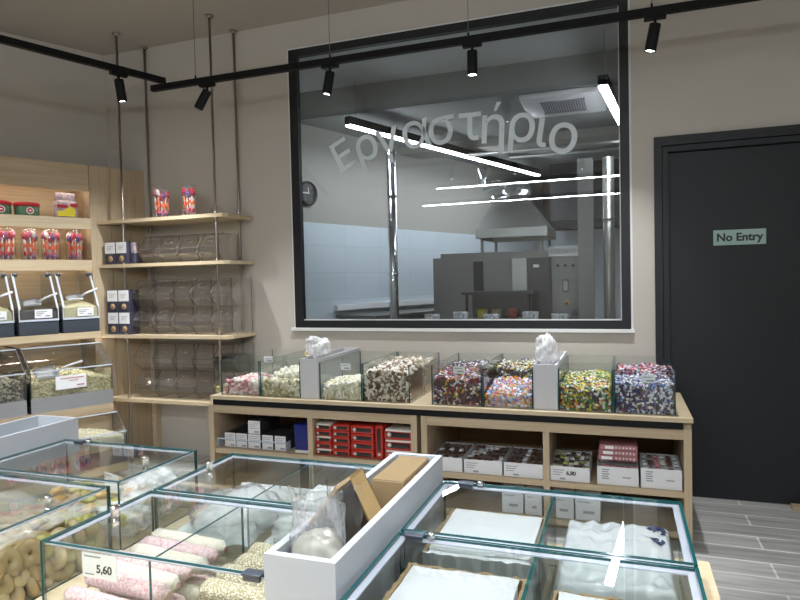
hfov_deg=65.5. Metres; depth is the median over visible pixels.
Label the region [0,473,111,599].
tank
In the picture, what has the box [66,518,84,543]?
fig
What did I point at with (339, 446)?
packet
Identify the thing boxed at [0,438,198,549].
tank
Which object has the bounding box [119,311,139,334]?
box
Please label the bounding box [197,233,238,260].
bin
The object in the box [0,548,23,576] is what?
fig
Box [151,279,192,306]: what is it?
bin
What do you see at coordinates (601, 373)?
sweets
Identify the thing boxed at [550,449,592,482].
tray
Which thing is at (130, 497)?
dried fruit
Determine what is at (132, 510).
dried fruit
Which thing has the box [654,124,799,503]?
door
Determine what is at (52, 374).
scoop
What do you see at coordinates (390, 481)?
carton
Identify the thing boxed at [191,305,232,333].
bin
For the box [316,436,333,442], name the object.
packet
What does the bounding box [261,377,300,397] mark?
sweets
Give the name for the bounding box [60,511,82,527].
fig
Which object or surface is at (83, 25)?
ceiling
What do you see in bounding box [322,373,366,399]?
sweets
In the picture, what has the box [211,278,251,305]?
bin
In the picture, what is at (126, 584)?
roll
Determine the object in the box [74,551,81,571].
fig
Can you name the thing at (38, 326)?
bin
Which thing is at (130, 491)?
dried fruit
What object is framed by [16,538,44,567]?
fig
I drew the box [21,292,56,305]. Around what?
scoop
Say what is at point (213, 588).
roll
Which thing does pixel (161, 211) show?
candy jar
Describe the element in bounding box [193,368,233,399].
bin
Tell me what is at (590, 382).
sweets
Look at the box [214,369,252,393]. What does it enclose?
bin
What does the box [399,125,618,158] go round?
beam workshop
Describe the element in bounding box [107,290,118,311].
box
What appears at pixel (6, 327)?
bin
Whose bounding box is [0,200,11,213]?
tin
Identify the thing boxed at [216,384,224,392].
sweets
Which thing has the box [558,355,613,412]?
tank
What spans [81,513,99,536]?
fig
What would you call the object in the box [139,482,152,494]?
dried fruit
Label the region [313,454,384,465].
shelf
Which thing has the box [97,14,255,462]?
shelf rack
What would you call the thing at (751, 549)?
floor
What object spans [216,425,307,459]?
shelf
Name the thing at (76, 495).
dried fruit
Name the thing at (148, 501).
dried fruit
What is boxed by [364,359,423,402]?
sweets
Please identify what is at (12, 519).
fig
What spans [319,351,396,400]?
tank
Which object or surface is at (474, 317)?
tray
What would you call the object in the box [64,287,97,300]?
scoop
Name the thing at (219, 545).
roll
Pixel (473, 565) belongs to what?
cardboard tray
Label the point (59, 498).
dried fruit
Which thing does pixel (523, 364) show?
sweets
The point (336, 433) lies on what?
packet
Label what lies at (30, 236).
candy jar
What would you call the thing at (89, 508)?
dried fruit
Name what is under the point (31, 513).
fig
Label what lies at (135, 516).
dried fruit
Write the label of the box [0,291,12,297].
scoop
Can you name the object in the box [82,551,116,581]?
price card
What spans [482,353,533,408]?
tank
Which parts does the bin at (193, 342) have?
pane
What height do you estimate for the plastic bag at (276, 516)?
0.151 m
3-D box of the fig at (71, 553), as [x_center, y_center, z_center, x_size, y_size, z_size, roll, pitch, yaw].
[-0.787,0.595,1.479,0.027,0.060,0.064,-1,2,0]
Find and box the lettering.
[329,102,576,171]
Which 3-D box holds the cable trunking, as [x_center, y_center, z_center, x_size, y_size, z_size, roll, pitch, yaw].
[0.295,0.026,8.269,0.055,0.065,3.200,0,2,40]
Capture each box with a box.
[0,415,79,502]
[105,242,115,264]
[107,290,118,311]
[108,312,119,333]
[116,241,130,263]
[118,289,139,311]
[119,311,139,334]
[225,424,247,446]
[236,428,247,447]
[248,415,279,433]
[248,426,279,448]
[262,426,291,449]
[264,452,443,599]
[275,427,294,450]
[300,347,359,398]
[533,351,566,410]
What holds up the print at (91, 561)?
attached to the price card at (99, 566)
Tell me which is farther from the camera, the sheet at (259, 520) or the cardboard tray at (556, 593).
the sheet at (259, 520)
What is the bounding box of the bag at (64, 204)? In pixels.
[53,192,77,217]
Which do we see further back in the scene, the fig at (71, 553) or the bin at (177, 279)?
the bin at (177, 279)
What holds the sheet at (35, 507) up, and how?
on the fig mass
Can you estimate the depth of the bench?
7.11 m
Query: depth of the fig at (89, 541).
1.52 m
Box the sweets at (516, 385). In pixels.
[485,376,533,407]
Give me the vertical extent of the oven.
1.675 m
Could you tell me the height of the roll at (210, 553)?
0.036 m
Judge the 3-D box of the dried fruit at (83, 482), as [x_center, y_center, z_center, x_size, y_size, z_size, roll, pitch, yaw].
[-0.994,0.591,1.975,0.045,0.033,0.058,-2,2,-7]
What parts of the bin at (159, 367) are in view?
pane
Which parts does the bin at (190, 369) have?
pane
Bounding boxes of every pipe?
[468,140,618,156]
[509,146,618,159]
[602,156,615,318]
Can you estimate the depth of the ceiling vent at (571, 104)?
6.01 m
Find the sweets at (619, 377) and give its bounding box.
[615,372,673,414]
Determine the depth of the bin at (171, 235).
4.84 m
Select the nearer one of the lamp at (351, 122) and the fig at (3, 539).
the fig at (3, 539)
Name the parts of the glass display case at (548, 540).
pane, lid knob, divider pane, pane, lid, pane, pane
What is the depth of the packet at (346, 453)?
3.88 m
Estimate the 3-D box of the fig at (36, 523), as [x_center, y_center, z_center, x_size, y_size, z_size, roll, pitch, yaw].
[-0.896,0.549,1.524,0.057,0.037,0.061,-2,2,-30]
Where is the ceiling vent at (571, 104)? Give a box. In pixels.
[540,98,586,114]
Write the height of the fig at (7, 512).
0.035 m
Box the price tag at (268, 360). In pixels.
[264,356,272,362]
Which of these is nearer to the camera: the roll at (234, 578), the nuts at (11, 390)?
the roll at (234, 578)
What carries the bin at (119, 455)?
on the shelving unit at (21, 179)
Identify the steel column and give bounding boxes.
[577,158,594,318]
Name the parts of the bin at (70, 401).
pane, pane, pane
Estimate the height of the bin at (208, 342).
0.214 m
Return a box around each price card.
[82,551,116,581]
[104,472,117,492]
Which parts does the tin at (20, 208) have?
lid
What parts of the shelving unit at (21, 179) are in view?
shelf, shelf, shelf, shelf, panel, shelf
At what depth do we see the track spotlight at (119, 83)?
4.08 m
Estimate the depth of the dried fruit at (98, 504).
1.73 m
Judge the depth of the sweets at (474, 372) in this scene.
3.66 m
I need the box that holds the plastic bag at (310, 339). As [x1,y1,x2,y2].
[305,336,331,358]
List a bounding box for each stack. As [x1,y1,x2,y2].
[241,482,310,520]
[389,565,519,599]
[428,508,541,563]
[558,592,603,599]
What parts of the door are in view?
frame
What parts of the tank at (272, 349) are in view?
pane, pane, pane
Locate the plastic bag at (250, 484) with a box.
[187,483,283,530]
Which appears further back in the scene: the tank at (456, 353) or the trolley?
the trolley
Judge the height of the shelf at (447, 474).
0.032 m
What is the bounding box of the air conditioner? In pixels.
[519,86,605,118]
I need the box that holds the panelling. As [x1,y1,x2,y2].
[91,166,152,456]
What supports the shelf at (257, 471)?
attached to the base cabinet at (222, 418)
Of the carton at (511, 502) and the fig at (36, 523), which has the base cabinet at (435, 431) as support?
the carton at (511, 502)
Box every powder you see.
[0,307,11,320]
[19,306,56,319]
[49,300,97,318]
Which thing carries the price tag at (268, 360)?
attached to the tank at (272, 349)
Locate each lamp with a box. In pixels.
[345,99,540,175]
[598,50,618,124]
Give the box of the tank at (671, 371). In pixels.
[613,355,675,415]
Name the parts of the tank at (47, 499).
lid knob, lid, pane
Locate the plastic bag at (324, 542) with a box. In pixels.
[291,527,343,558]
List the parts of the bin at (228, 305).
pane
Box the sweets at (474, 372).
[433,365,490,405]
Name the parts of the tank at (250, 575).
pane, lid knob, pane, divider pane, pane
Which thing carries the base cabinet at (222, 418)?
on the floor
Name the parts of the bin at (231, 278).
pane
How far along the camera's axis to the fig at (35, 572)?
1.37 m
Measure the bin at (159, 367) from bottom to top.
0.214 m
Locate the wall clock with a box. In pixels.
[302,181,317,204]
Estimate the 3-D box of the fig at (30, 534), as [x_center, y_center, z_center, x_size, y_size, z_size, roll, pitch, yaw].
[-0.855,0.556,1.459,0.059,0.033,0.059,-1,2,14]
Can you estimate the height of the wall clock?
0.260 m
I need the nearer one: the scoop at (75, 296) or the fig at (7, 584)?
the fig at (7, 584)
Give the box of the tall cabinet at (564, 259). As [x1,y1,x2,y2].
[549,245,578,318]
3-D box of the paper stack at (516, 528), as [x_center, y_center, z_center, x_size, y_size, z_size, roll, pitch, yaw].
[0.191,0.551,1.338,0.205,0.120,0.236,-1,2,20]
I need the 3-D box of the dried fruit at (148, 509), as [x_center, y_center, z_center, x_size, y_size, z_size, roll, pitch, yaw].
[-0.739,0.620,1.830,0.047,0.027,0.062,-1,2,11]
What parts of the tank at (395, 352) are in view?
pane, pane, pane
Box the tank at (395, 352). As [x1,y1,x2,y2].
[362,352,439,402]
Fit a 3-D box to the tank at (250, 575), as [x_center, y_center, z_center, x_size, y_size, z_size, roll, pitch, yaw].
[-0.411,0.546,1.286,0.532,0.203,0.319,-1,2,20]
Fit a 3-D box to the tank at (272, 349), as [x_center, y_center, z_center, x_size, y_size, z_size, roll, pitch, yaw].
[-0.950,0.503,4.420,0.297,0.230,0.650,-1,2,20]
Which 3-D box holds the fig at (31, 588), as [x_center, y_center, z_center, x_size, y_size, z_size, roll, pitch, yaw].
[-0.822,0.634,1.379,0.065,0.056,0.033,0,2,41]
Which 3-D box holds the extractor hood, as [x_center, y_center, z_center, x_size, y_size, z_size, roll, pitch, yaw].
[1.312,-1.003,7.007,0.774,0.944,0.950,-1,2,20]
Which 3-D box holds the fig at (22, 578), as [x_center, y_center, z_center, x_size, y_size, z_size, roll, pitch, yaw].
[-0.831,0.596,1.355,0.038,0.054,0.062,-1,2,-5]
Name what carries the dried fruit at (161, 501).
in the plastic bag at (186, 481)
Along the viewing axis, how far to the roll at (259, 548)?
1.36 m
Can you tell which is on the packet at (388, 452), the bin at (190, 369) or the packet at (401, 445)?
the packet at (401, 445)
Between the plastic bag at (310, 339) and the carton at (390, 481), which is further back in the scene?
the plastic bag at (310, 339)
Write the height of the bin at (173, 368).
0.214 m
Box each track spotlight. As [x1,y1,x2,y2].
[109,70,127,102]
[194,82,215,110]
[321,63,338,95]
[462,41,481,76]
[644,12,666,52]
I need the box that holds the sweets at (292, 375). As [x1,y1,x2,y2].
[275,365,298,378]
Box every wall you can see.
[0,32,107,167]
[104,0,799,455]
[301,124,542,234]
[303,222,543,318]
[543,180,619,230]
[544,228,620,318]
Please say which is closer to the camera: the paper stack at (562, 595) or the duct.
the paper stack at (562, 595)
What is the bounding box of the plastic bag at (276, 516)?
[271,501,320,534]
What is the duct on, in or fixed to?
on the floor
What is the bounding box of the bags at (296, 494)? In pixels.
[287,479,362,545]
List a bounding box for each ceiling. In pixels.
[0,0,617,92]
[300,49,618,180]
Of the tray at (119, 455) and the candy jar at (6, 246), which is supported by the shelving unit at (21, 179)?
the candy jar at (6, 246)
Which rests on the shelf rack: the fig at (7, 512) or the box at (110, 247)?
the box at (110, 247)
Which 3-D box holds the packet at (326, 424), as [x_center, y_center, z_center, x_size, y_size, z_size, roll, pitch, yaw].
[-0.438,0.795,4.061,0.111,0.039,0.306,-1,2,20]
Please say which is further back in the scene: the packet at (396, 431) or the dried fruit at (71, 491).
the packet at (396, 431)
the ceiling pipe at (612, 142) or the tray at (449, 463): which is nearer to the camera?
the tray at (449, 463)
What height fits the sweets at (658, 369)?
0.202 m
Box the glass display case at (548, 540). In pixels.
[401,480,697,599]
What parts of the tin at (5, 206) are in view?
lid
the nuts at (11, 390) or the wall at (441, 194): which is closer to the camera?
the nuts at (11, 390)
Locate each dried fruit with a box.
[17,501,30,505]
[23,498,37,503]
[36,499,46,506]
[49,486,65,495]
[52,495,66,505]
[61,492,81,506]
[65,482,82,494]
[68,504,81,511]
[79,503,94,514]
[80,492,96,503]
[82,482,96,490]
[94,501,106,513]
[95,491,106,499]
[100,526,112,537]
[107,513,131,526]
[122,485,140,497]
[123,496,137,503]
[126,508,143,514]
[129,511,142,521]
[137,497,158,508]
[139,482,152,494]
[141,504,157,515]
[158,494,171,505]
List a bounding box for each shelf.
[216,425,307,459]
[217,458,308,496]
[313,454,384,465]
[327,466,372,486]
[443,441,543,485]
[443,478,543,516]
[550,448,683,497]
[556,491,677,537]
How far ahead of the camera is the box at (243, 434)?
4.15 m
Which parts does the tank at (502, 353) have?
pane, pane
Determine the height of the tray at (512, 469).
0.080 m
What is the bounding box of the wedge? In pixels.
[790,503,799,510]
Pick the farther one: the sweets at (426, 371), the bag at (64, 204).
the bag at (64, 204)
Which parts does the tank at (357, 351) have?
pane, pane, pane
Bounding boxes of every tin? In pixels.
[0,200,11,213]
[13,202,39,215]
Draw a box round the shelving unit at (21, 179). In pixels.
[0,156,127,477]
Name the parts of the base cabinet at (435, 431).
panel, rail, panel, panel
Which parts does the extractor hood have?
fan motor, fan casing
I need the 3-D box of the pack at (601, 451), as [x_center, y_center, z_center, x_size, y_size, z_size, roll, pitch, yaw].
[1.210,0.825,3.452,0.200,0.028,0.192,-1,2,20]
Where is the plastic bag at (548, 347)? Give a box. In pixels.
[534,332,559,363]
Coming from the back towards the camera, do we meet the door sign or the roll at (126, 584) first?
the door sign
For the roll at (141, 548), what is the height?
0.037 m
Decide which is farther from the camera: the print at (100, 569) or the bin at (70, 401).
the bin at (70, 401)
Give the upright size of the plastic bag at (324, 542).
0.114 m
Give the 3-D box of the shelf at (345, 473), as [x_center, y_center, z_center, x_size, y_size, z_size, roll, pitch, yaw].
[-0.114,1.225,4.154,0.657,0.030,0.705,-1,2,20]
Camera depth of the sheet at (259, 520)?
1.56 m
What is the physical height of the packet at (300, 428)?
0.180 m
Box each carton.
[308,468,380,543]
[371,456,428,508]
[502,483,526,513]
[525,485,543,515]
[553,487,575,518]
[575,489,601,521]
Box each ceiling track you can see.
[0,35,165,84]
[150,0,760,91]
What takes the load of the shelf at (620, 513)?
attached to the base cabinet at (435, 431)
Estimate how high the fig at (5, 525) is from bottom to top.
0.031 m
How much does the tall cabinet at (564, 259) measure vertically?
1.685 m
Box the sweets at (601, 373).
[566,369,611,394]
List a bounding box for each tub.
[477,308,486,317]
[491,308,501,317]
[507,308,517,317]
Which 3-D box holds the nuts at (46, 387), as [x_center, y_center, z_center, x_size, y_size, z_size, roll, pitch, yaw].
[-2.587,0.629,4.719,0.613,0.227,0.547,0,3,44]
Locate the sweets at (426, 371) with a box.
[391,355,435,391]
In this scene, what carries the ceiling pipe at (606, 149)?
attached to the wall
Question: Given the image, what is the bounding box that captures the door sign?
[713,228,765,245]
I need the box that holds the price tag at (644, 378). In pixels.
[641,375,654,382]
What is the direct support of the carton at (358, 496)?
in the box at (288, 575)
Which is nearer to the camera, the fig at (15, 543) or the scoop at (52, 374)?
the fig at (15, 543)
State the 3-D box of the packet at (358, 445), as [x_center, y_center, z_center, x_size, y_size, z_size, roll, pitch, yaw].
[-0.185,0.896,3.975,0.152,0.050,0.306,-1,2,20]
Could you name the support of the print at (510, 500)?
attached to the carton at (511, 502)
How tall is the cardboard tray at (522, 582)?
0.140 m
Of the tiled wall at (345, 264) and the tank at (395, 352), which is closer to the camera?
the tank at (395, 352)
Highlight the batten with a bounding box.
[152,403,161,453]
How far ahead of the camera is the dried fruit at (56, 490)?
1.86 m
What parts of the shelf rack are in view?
shelf, shelf, shelf, shelf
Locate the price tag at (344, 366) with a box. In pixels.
[340,363,350,369]
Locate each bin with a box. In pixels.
[0,273,14,337]
[0,346,26,418]
[5,340,112,414]
[6,273,58,335]
[44,272,99,332]
[75,410,127,471]
[132,280,173,306]
[133,306,174,333]
[134,341,175,369]
[135,366,176,396]
[138,236,179,261]
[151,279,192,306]
[152,307,193,333]
[153,341,194,370]
[154,367,195,397]
[157,235,198,261]
[170,279,211,306]
[171,305,212,333]
[172,341,213,371]
[173,367,214,398]
[177,234,218,260]
[190,278,231,306]
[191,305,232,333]
[192,342,228,371]
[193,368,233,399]
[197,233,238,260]
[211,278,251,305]
[212,305,252,333]
[213,342,253,372]
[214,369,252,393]
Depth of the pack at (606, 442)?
3.40 m
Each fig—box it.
[0,502,19,515]
[0,516,12,523]
[0,524,11,535]
[0,535,9,544]
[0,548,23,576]
[0,559,6,581]
[0,575,13,595]
[0,594,9,599]
[3,537,26,548]
[5,522,33,538]
[7,516,30,523]
[10,586,24,599]
[13,567,29,587]
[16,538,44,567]
[22,508,43,516]
[22,530,48,537]
[23,577,39,597]
[28,557,45,581]
[29,516,47,529]
[30,533,55,558]
[37,561,55,589]
[39,517,64,531]
[45,512,62,521]
[46,546,66,570]
[49,527,72,550]
[55,562,74,581]
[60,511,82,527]
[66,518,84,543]
[66,538,75,563]
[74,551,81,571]
[75,534,95,552]
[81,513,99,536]
[84,528,104,547]
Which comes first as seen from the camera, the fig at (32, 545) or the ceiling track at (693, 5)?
the fig at (32, 545)
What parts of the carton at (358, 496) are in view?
panel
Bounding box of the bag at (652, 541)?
[551,520,681,599]
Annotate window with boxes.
[287,0,634,332]
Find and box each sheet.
[0,491,93,544]
[177,482,299,546]
[264,484,334,544]
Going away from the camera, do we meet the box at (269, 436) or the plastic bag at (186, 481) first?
the plastic bag at (186, 481)
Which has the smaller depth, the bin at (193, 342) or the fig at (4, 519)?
the fig at (4, 519)
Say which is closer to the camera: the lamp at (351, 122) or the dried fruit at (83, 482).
the dried fruit at (83, 482)
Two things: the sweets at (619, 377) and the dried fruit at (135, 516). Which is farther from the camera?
the sweets at (619, 377)
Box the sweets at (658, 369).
[615,362,668,374]
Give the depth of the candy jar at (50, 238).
4.74 m
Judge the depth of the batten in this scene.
5.18 m
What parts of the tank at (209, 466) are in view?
pane, lid knob, pane, lid, divider pane, pane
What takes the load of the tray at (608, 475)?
on the base cabinet at (435, 431)
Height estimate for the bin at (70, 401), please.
0.446 m
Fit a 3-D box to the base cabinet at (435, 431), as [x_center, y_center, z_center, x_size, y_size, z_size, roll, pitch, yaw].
[0.932,0.941,3.766,1.453,0.636,0.715,-1,2,20]
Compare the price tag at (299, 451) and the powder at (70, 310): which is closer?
the price tag at (299, 451)
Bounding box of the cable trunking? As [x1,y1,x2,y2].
[334,299,433,310]
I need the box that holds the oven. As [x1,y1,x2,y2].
[433,250,551,318]
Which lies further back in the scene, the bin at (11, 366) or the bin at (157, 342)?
the bin at (157, 342)
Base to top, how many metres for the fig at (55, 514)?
0.031 m
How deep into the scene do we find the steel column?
5.74 m
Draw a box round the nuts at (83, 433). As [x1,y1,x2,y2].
[78,428,124,455]
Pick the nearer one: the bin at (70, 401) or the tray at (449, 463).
the tray at (449, 463)
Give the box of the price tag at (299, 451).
[295,450,307,452]
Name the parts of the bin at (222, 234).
pane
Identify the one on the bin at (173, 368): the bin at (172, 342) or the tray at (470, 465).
the bin at (172, 342)
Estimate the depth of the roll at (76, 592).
1.23 m
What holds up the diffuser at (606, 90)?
attached to the lamp at (605, 85)
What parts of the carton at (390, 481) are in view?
carton lid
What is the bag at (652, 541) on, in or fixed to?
on the display counter at (233, 552)
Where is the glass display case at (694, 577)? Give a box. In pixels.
[340,530,706,599]
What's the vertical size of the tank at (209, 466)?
0.203 m
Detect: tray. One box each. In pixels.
[0,400,26,418]
[31,388,112,414]
[79,448,127,471]
[382,562,528,599]
[422,508,545,599]
[432,442,474,471]
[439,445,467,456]
[462,290,537,294]
[464,444,511,475]
[468,316,534,318]
[504,446,542,478]
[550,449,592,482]
[552,590,621,599]
[597,459,638,486]
[639,453,681,490]
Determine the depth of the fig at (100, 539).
1.54 m
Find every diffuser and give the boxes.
[346,124,539,175]
[598,85,618,124]
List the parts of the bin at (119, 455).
pane, pane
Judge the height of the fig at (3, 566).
0.066 m
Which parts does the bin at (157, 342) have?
pane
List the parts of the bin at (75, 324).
pane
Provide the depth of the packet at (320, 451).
3.93 m
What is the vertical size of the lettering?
0.394 m
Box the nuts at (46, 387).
[30,365,110,398]
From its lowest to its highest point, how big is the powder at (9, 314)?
0.132 m
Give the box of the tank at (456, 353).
[431,353,501,406]
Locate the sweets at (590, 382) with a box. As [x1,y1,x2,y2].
[560,375,611,411]
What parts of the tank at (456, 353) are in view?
pane, pane, pane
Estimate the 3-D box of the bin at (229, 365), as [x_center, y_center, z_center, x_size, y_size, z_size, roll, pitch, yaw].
[-1.272,0.440,4.757,0.183,0.214,0.267,-1,2,20]
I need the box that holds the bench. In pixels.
[336,307,433,318]
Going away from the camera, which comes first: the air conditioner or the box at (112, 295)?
the box at (112, 295)
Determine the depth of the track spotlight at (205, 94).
4.26 m
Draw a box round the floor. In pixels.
[80,452,799,599]
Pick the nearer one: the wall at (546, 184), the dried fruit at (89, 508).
the dried fruit at (89, 508)
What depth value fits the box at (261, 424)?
4.15 m
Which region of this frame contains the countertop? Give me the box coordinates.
[210,388,692,429]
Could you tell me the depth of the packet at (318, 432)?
3.92 m
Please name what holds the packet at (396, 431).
on the packet at (401, 445)
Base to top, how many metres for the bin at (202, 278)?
0.214 m
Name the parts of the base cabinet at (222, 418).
panel, rail, panel, rail, panel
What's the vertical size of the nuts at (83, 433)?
0.212 m
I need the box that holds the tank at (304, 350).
[259,350,304,397]
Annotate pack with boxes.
[598,450,637,461]
[599,436,637,450]
[599,449,637,456]
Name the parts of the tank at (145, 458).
pane, pane, lid, pane, lid knob, pane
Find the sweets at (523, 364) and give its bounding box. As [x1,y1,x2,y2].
[495,358,535,379]
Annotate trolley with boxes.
[462,290,537,318]
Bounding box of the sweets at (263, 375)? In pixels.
[229,372,274,394]
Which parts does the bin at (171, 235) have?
pane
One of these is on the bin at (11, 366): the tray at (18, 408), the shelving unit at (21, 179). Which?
the tray at (18, 408)
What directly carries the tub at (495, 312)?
on the trolley
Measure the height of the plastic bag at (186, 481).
0.144 m
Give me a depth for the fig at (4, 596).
1.31 m
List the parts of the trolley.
post, post, post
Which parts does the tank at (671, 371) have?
pane, pane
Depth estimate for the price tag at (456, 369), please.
3.64 m
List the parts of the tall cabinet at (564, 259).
name plate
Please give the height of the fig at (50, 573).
0.066 m
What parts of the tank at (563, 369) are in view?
pane, pane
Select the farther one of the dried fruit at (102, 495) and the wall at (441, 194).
the wall at (441, 194)
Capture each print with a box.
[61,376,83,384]
[84,554,99,574]
[96,565,111,574]
[504,494,517,506]
[577,501,593,513]
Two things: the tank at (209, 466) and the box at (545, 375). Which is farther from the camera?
the box at (545, 375)
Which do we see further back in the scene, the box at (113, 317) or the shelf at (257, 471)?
the box at (113, 317)
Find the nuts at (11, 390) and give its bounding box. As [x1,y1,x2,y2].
[0,374,24,403]
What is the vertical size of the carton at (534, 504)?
0.144 m
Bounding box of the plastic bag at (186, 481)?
[119,465,189,518]
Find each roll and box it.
[63,585,128,599]
[84,572,171,599]
[99,589,185,599]
[110,550,192,581]
[117,560,180,591]
[129,543,209,574]
[139,535,219,564]
[151,528,227,555]
[172,581,199,599]
[184,573,213,585]
[199,577,264,599]
[204,563,223,577]
[216,563,264,587]
[234,553,263,569]
[247,542,273,555]
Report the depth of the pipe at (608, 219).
5.68 m
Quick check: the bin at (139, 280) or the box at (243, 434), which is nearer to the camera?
the box at (243, 434)
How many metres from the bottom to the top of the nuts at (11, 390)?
0.226 m
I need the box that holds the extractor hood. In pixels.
[475,168,555,252]
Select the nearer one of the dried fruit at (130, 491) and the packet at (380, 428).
the dried fruit at (130, 491)
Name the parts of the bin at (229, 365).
pane, pane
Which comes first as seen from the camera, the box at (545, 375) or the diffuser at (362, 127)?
the box at (545, 375)
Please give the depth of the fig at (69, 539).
1.46 m
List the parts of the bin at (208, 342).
pane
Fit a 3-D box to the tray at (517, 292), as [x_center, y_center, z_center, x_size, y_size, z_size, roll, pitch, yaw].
[1.011,-0.074,6.275,0.700,0.030,0.400,-1,2,20]
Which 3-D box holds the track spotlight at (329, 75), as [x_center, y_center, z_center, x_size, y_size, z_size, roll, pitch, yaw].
[-0.445,-1.402,3.961,0.111,0.191,0.063,-1,2,20]
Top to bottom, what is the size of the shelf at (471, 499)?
0.030 m
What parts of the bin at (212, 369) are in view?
pane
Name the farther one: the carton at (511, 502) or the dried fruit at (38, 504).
the carton at (511, 502)
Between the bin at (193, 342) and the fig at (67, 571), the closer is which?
the fig at (67, 571)
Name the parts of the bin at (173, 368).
pane, pane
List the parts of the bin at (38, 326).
pane, pane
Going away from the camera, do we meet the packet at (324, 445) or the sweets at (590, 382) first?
the sweets at (590, 382)
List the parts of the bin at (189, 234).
pane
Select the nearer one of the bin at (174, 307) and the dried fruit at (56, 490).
the dried fruit at (56, 490)
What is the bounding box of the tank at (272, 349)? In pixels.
[220,349,305,395]
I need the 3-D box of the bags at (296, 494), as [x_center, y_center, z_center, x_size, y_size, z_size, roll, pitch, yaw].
[-0.124,0.442,1.089,0.114,0.256,0.133,0,2,30]
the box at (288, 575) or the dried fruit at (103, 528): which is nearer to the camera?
the box at (288, 575)
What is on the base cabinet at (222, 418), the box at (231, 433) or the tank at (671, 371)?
the box at (231, 433)
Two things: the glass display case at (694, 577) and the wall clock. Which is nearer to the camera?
the glass display case at (694, 577)
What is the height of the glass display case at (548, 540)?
0.191 m
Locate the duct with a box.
[386,150,398,318]
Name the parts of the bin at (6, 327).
pane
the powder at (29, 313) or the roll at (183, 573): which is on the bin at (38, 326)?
the powder at (29, 313)
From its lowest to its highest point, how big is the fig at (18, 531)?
0.036 m
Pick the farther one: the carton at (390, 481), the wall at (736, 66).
the wall at (736, 66)
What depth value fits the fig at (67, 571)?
1.45 m
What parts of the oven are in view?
panel, door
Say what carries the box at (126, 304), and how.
on the box at (126, 323)
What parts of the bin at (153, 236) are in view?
pane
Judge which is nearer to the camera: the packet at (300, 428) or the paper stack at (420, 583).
the paper stack at (420, 583)
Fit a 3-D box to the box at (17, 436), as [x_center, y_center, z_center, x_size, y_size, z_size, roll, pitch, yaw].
[-1.329,0.536,1.721,0.180,0.237,0.910,-1,2,20]
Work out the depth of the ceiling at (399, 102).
6.24 m
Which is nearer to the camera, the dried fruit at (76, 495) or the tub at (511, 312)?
the dried fruit at (76, 495)
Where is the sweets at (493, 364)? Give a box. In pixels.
[448,358,498,385]
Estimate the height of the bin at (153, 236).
0.214 m
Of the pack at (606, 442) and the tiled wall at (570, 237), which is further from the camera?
the tiled wall at (570, 237)
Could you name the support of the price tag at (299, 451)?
attached to the packet at (300, 428)
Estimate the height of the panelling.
2.352 m
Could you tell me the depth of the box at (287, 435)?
4.06 m
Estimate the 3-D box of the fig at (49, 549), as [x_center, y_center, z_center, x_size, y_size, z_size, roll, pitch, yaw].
[-0.813,0.563,1.417,0.025,0.062,0.060,0,2,28]
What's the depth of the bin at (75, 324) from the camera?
4.74 m
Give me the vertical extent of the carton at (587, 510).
0.144 m
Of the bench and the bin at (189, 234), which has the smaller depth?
the bin at (189, 234)
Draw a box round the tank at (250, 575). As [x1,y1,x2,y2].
[40,490,317,599]
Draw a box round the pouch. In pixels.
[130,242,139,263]
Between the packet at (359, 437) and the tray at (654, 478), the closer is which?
the tray at (654, 478)
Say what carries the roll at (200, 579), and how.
on the paper liner
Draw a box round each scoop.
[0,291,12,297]
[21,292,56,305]
[33,360,82,378]
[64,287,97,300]
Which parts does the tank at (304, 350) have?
pane, pane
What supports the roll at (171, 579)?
on the roll at (174, 596)
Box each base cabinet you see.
[209,399,420,498]
[421,416,692,543]
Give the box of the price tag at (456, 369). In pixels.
[453,366,464,373]
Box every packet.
[294,419,307,452]
[315,419,339,429]
[315,429,332,435]
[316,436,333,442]
[316,442,332,448]
[316,448,333,454]
[332,420,357,430]
[333,430,350,436]
[333,437,351,443]
[333,443,350,449]
[333,449,351,456]
[351,421,380,433]
[351,433,375,441]
[351,441,375,450]
[351,449,375,458]
[375,422,393,458]
[384,423,410,440]
[385,439,410,450]
[385,450,410,457]
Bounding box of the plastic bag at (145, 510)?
[96,501,153,537]
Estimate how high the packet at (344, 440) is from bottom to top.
0.040 m
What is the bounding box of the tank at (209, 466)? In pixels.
[154,453,375,547]
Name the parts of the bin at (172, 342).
pane, pane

